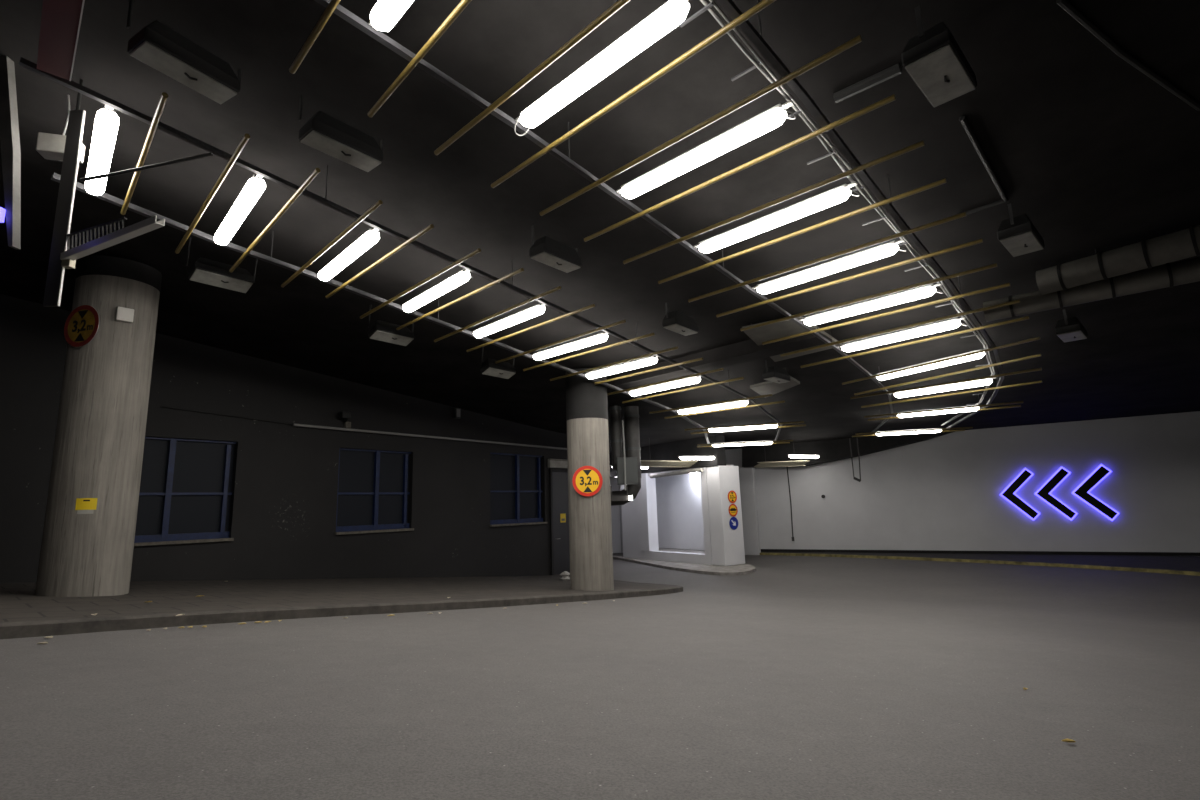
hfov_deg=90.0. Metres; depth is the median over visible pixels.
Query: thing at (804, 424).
pole
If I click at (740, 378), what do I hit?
pole
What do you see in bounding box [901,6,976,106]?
floodlight
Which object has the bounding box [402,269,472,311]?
ceiling light
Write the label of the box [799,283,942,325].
ceiling light
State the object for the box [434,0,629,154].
pole
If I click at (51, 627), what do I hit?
kerb
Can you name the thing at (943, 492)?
wall
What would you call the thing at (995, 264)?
pole
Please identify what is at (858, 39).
pole
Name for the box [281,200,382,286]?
pole
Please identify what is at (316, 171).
pole
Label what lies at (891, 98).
pole
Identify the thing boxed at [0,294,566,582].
wall
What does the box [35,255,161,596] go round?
concrete pillar
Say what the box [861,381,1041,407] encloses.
pole
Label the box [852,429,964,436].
pole
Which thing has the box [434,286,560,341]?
pole
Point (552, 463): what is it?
wall plate
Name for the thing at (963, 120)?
conduit
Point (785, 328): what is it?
ceiling panel
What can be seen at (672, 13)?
ceiling light
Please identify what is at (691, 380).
ceiling light
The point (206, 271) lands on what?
floodlight
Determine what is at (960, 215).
pole
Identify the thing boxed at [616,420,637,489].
box
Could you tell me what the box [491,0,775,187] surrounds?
pole
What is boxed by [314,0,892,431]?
rail
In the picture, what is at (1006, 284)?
pole
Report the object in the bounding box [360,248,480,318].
pole
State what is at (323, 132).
floodlight
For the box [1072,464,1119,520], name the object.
arrow sign
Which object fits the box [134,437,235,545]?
window
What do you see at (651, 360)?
ceiling light
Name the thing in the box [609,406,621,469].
pipe
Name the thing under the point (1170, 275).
ventilation duct
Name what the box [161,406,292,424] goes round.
cable
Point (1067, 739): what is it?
dry leaf
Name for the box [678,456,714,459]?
ceiling light
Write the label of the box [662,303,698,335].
floodlight
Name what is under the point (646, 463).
cable tray
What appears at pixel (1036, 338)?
pole
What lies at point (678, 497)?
wall
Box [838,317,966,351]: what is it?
ceiling light
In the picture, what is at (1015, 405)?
pole
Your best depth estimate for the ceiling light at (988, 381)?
10.98 m
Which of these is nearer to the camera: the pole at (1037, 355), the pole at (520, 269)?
the pole at (520, 269)
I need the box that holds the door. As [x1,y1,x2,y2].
[549,469,569,574]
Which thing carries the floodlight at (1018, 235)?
hanging from the ceiling
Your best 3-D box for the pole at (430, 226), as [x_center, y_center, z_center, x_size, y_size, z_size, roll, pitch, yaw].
[-2.606,-1.535,6.879,2.602,0.063,0.039,-12,-14,43]
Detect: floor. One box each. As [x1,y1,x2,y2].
[0,553,1199,799]
[659,548,704,553]
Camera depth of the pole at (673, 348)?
10.08 m
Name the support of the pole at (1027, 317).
attached to the rail at (342, 12)
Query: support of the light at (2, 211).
attached to the hanging sign at (9, 125)
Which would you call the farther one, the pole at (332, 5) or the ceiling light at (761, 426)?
the ceiling light at (761, 426)
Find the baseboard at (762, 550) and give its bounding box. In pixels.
[761,549,1199,555]
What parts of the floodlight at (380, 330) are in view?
glass panel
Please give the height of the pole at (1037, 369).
0.062 m
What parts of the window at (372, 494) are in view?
sill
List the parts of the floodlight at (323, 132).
glass panel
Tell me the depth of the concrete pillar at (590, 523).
11.26 m
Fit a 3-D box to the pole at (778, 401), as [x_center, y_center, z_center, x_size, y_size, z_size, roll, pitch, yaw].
[2.647,0.226,13.156,2.900,0.040,0.039,-10,-13,38]
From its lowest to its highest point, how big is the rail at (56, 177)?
1.604 m
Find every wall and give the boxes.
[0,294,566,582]
[610,477,620,552]
[619,411,1199,552]
[621,467,711,564]
[655,472,704,549]
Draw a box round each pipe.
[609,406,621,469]
[610,406,640,505]
[650,468,702,477]
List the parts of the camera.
mount plate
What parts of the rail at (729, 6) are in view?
hanger rod, hanger rod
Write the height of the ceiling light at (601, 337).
0.132 m
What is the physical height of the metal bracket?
1.885 m
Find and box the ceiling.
[0,0,1199,452]
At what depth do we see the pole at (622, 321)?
9.09 m
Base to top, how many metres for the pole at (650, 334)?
0.056 m
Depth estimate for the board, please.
3.85 m
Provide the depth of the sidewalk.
8.21 m
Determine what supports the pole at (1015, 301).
attached to the rail at (342, 12)
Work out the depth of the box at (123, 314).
7.51 m
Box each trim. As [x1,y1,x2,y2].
[609,435,725,477]
[615,324,831,387]
[739,467,760,554]
[742,430,954,466]
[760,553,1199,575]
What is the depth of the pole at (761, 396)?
12.59 m
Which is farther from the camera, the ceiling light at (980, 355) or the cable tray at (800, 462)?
the cable tray at (800, 462)
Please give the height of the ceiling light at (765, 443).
0.124 m
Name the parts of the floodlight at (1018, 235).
glass panel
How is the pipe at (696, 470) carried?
attached to the wall at (639, 515)
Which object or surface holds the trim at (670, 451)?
attached to the wall at (639, 515)
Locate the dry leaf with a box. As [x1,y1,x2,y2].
[1062,738,1075,741]
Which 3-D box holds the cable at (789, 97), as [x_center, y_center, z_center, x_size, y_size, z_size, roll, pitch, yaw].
[4.907,-1.254,9.058,1.503,1.467,18.643,-9,-12,34]
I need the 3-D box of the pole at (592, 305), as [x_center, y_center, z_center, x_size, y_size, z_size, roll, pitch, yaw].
[-1.111,-1.011,8.752,2.856,0.061,0.039,-11,-14,42]
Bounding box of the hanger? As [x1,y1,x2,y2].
[849,438,860,481]
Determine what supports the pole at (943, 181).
attached to the rail at (342, 12)
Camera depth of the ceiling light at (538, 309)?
8.34 m
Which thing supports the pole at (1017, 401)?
attached to the rail at (729, 6)
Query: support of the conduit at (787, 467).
attached to the wall at (943, 492)
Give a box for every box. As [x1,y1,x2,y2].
[36,94,84,162]
[115,306,133,322]
[454,408,460,418]
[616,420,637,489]
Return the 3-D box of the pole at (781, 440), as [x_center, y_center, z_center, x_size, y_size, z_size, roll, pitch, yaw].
[4.489,1.326,18.592,2.900,0.040,0.039,-3,-10,8]
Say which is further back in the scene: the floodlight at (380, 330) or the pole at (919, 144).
the floodlight at (380, 330)
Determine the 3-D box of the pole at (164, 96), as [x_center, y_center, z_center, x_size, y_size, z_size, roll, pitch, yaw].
[-3.923,-2.024,5.126,0.039,0.065,2.247,8,-14,-43]
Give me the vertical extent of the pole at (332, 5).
0.073 m
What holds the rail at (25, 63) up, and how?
hanging from the ceiling
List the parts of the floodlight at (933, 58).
glass panel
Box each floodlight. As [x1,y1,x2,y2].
[126,0,241,103]
[186,237,256,292]
[298,95,383,171]
[368,304,413,345]
[480,347,515,378]
[529,225,581,272]
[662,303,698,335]
[750,376,799,397]
[762,360,789,383]
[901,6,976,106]
[997,203,1044,256]
[1055,309,1087,341]
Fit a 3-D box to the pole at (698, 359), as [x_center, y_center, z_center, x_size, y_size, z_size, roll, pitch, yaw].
[0.789,-0.492,10.558,2.400,0.055,0.039,-11,-14,42]
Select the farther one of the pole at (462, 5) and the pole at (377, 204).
the pole at (377, 204)
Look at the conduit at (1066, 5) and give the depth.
4.22 m
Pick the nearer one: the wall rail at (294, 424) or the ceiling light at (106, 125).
the ceiling light at (106, 125)
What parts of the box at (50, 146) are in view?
cord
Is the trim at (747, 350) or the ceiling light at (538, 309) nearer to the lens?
the ceiling light at (538, 309)
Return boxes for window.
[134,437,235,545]
[335,448,413,534]
[490,452,547,526]
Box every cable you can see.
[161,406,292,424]
[680,0,994,425]
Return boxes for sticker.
[560,513,565,522]
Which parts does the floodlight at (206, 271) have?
glass panel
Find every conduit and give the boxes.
[787,467,793,540]
[833,63,901,102]
[959,115,1008,214]
[1056,0,1199,110]
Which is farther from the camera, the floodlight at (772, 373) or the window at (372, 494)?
the window at (372, 494)
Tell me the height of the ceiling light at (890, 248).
0.137 m
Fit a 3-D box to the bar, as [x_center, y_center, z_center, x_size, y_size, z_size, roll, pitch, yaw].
[0.455,2.194,14.112,0.637,0.360,0.140,-2,-10,0]
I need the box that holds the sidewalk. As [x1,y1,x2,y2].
[0,574,673,621]
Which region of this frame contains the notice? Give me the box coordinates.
[75,498,97,513]
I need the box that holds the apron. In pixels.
[613,556,755,574]
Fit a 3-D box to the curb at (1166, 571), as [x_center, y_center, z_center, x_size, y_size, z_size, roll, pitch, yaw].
[11.840,4.688,16.780,2.295,0.120,19.586,4,-12,-31]
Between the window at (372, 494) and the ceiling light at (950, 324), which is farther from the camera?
the window at (372, 494)
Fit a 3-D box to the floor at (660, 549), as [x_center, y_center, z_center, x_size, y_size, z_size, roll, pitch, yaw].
[2.834,5.709,22.411,0.900,0.180,5.098,5,-12,-33]
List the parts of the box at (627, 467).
cabinet door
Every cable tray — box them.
[641,440,697,466]
[754,442,809,467]
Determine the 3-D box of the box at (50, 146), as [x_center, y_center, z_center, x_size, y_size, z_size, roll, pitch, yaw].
[-4.375,-2.240,4.899,0.260,0.562,0.140,1,-11,-17]
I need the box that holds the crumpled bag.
[560,571,569,579]
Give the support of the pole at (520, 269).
attached to the rail at (56, 177)
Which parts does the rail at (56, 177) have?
hanger rod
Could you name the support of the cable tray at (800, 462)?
hanging from the ceiling
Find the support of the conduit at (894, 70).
attached to the ceiling
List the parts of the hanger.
drop rod, drop rod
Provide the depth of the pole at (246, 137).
5.45 m
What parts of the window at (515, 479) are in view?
sill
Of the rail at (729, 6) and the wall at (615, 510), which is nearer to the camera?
the rail at (729, 6)
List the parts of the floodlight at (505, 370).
glass panel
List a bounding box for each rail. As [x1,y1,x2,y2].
[19,57,782,440]
[51,173,709,443]
[293,423,566,449]
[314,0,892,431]
[716,0,1003,427]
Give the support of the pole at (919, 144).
attached to the rail at (342, 12)
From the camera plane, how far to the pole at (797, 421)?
14.76 m
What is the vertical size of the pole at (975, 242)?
0.060 m
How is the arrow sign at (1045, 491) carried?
attached to the wall at (943, 492)
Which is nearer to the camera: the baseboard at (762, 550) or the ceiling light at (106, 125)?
the ceiling light at (106, 125)
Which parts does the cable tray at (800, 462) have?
rail, rail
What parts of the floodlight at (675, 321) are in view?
glass panel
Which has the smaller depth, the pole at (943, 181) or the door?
the pole at (943, 181)
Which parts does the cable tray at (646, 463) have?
rail, rail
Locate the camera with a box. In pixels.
[338,412,350,427]
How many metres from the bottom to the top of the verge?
0.140 m
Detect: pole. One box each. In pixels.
[120,92,167,214]
[175,134,249,253]
[229,168,319,272]
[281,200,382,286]
[289,0,340,73]
[325,224,433,297]
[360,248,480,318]
[367,0,471,117]
[396,268,523,329]
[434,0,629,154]
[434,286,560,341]
[467,304,594,351]
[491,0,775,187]
[495,320,625,363]
[523,333,654,370]
[539,35,861,215]
[550,347,677,380]
[584,94,895,241]
[595,358,702,384]
[607,368,723,394]
[622,377,743,402]
[623,140,924,263]
[649,394,772,413]
[658,178,946,283]
[664,401,784,418]
[685,421,803,429]
[688,212,966,301]
[691,424,805,433]
[697,442,789,446]
[698,440,792,445]
[716,239,982,316]
[740,263,996,330]
[762,283,1009,344]
[780,299,1019,356]
[800,316,1028,367]
[842,337,1040,384]
[850,368,1041,398]
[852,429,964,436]
[854,354,1041,394]
[855,427,972,434]
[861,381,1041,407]
[864,401,1022,417]
[868,405,1020,420]
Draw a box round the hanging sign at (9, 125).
[0,55,20,249]
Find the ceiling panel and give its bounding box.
[742,316,841,361]
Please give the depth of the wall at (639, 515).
22.66 m
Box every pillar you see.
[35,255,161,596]
[565,368,613,590]
[706,466,744,565]
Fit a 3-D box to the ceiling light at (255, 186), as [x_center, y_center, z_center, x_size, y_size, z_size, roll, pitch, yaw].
[-3.551,-1.826,5.885,0.140,0.142,1.666,8,-14,-42]
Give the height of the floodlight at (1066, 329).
0.357 m
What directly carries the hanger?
hanging from the ceiling
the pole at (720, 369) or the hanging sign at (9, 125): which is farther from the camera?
the pole at (720, 369)
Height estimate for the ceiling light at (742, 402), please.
0.123 m
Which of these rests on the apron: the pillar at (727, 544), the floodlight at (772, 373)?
the pillar at (727, 544)
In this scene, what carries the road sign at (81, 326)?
attached to the concrete pillar at (98, 451)
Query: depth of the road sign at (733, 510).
19.72 m
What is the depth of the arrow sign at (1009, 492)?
19.77 m
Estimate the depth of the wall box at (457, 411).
15.31 m
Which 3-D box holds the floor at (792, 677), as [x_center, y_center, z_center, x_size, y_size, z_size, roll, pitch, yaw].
[8.106,3.142,14.629,44.000,2.580,42.000,-2,-10,0]
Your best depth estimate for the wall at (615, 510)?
27.62 m
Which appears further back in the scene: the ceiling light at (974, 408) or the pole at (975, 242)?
the ceiling light at (974, 408)
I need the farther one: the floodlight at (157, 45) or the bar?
the bar
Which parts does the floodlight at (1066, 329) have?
glass panel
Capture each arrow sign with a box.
[1000,468,1040,520]
[1035,466,1077,520]
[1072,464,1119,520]
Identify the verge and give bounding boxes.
[761,552,1199,571]
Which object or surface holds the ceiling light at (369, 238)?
attached to the rail at (25, 63)
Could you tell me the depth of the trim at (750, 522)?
24.28 m
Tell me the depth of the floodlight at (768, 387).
12.27 m
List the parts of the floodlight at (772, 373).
glass panel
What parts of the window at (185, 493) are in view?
sill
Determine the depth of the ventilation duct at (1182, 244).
6.60 m
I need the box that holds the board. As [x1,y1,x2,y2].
[37,0,84,80]
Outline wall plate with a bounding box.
[548,459,567,468]
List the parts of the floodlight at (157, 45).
glass panel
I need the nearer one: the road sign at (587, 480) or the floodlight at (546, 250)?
the floodlight at (546, 250)
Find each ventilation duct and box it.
[983,257,1199,321]
[1036,225,1199,294]
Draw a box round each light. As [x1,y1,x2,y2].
[0,207,5,222]
[85,105,118,194]
[214,174,266,244]
[318,228,379,280]
[369,0,413,31]
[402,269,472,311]
[472,303,544,337]
[514,0,689,135]
[531,332,607,359]
[584,356,657,378]
[616,100,795,198]
[627,376,700,395]
[675,400,747,414]
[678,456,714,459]
[694,182,859,252]
[708,423,777,431]
[710,440,774,446]
[752,239,906,293]
[787,454,818,457]
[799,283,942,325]
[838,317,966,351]
[876,349,984,379]
[876,428,941,435]
[891,377,995,397]
[897,405,978,417]
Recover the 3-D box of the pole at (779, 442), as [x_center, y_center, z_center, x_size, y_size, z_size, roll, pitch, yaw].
[4.576,1.432,19.197,2.900,0.040,0.039,-3,-10,8]
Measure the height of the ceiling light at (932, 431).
0.123 m
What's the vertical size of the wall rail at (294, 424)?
0.095 m
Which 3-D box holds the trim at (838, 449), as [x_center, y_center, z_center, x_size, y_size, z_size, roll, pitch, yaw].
[9.229,1.298,22.801,7.886,2.240,0.490,-8,-12,31]
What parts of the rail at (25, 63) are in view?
hanger rod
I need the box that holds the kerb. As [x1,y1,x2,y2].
[0,580,682,638]
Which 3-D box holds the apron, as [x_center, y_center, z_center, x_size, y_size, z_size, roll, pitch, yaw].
[2.519,5.866,21.675,2.395,0.110,9.213,3,-11,-26]
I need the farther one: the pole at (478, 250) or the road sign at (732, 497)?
the road sign at (732, 497)
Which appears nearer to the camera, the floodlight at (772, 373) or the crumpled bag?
the floodlight at (772, 373)
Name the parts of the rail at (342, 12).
hanger rod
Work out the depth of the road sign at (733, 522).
19.63 m
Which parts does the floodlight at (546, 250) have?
glass panel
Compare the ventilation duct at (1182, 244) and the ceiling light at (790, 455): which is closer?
the ventilation duct at (1182, 244)
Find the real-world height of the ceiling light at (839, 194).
0.136 m
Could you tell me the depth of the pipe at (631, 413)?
14.49 m
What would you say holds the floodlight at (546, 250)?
hanging from the ceiling
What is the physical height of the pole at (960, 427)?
0.040 m
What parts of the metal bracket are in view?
sign panel, edge trim, hanger rod, bracket arm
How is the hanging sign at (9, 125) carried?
hanging from the ceiling
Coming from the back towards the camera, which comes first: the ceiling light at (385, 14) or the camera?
the camera
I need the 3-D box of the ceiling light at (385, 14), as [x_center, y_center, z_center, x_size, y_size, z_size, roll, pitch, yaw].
[-0.857,-2.439,3.201,0.140,0.138,1.634,8,-14,-44]
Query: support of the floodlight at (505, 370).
hanging from the ceiling
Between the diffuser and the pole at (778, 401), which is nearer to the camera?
the pole at (778, 401)
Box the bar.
[610,485,632,500]
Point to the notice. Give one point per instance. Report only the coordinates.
(83, 505)
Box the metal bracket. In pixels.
[43,79,212,306]
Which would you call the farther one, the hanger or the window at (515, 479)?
the hanger
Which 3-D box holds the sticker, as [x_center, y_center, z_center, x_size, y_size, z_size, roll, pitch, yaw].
[-1.101,3.520,17.897,0.006,0.260,0.230,-10,-13,38]
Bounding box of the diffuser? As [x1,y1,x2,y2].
[712,442,772,446]
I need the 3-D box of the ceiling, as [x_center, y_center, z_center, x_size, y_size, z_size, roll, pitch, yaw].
[7.981,-0.706,17.861,44.000,2.681,43.000,-2,-10,0]
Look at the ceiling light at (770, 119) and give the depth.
4.72 m
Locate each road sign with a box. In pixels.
[64,305,98,346]
[572,466,602,495]
[728,491,736,502]
[728,504,737,516]
[729,517,737,529]

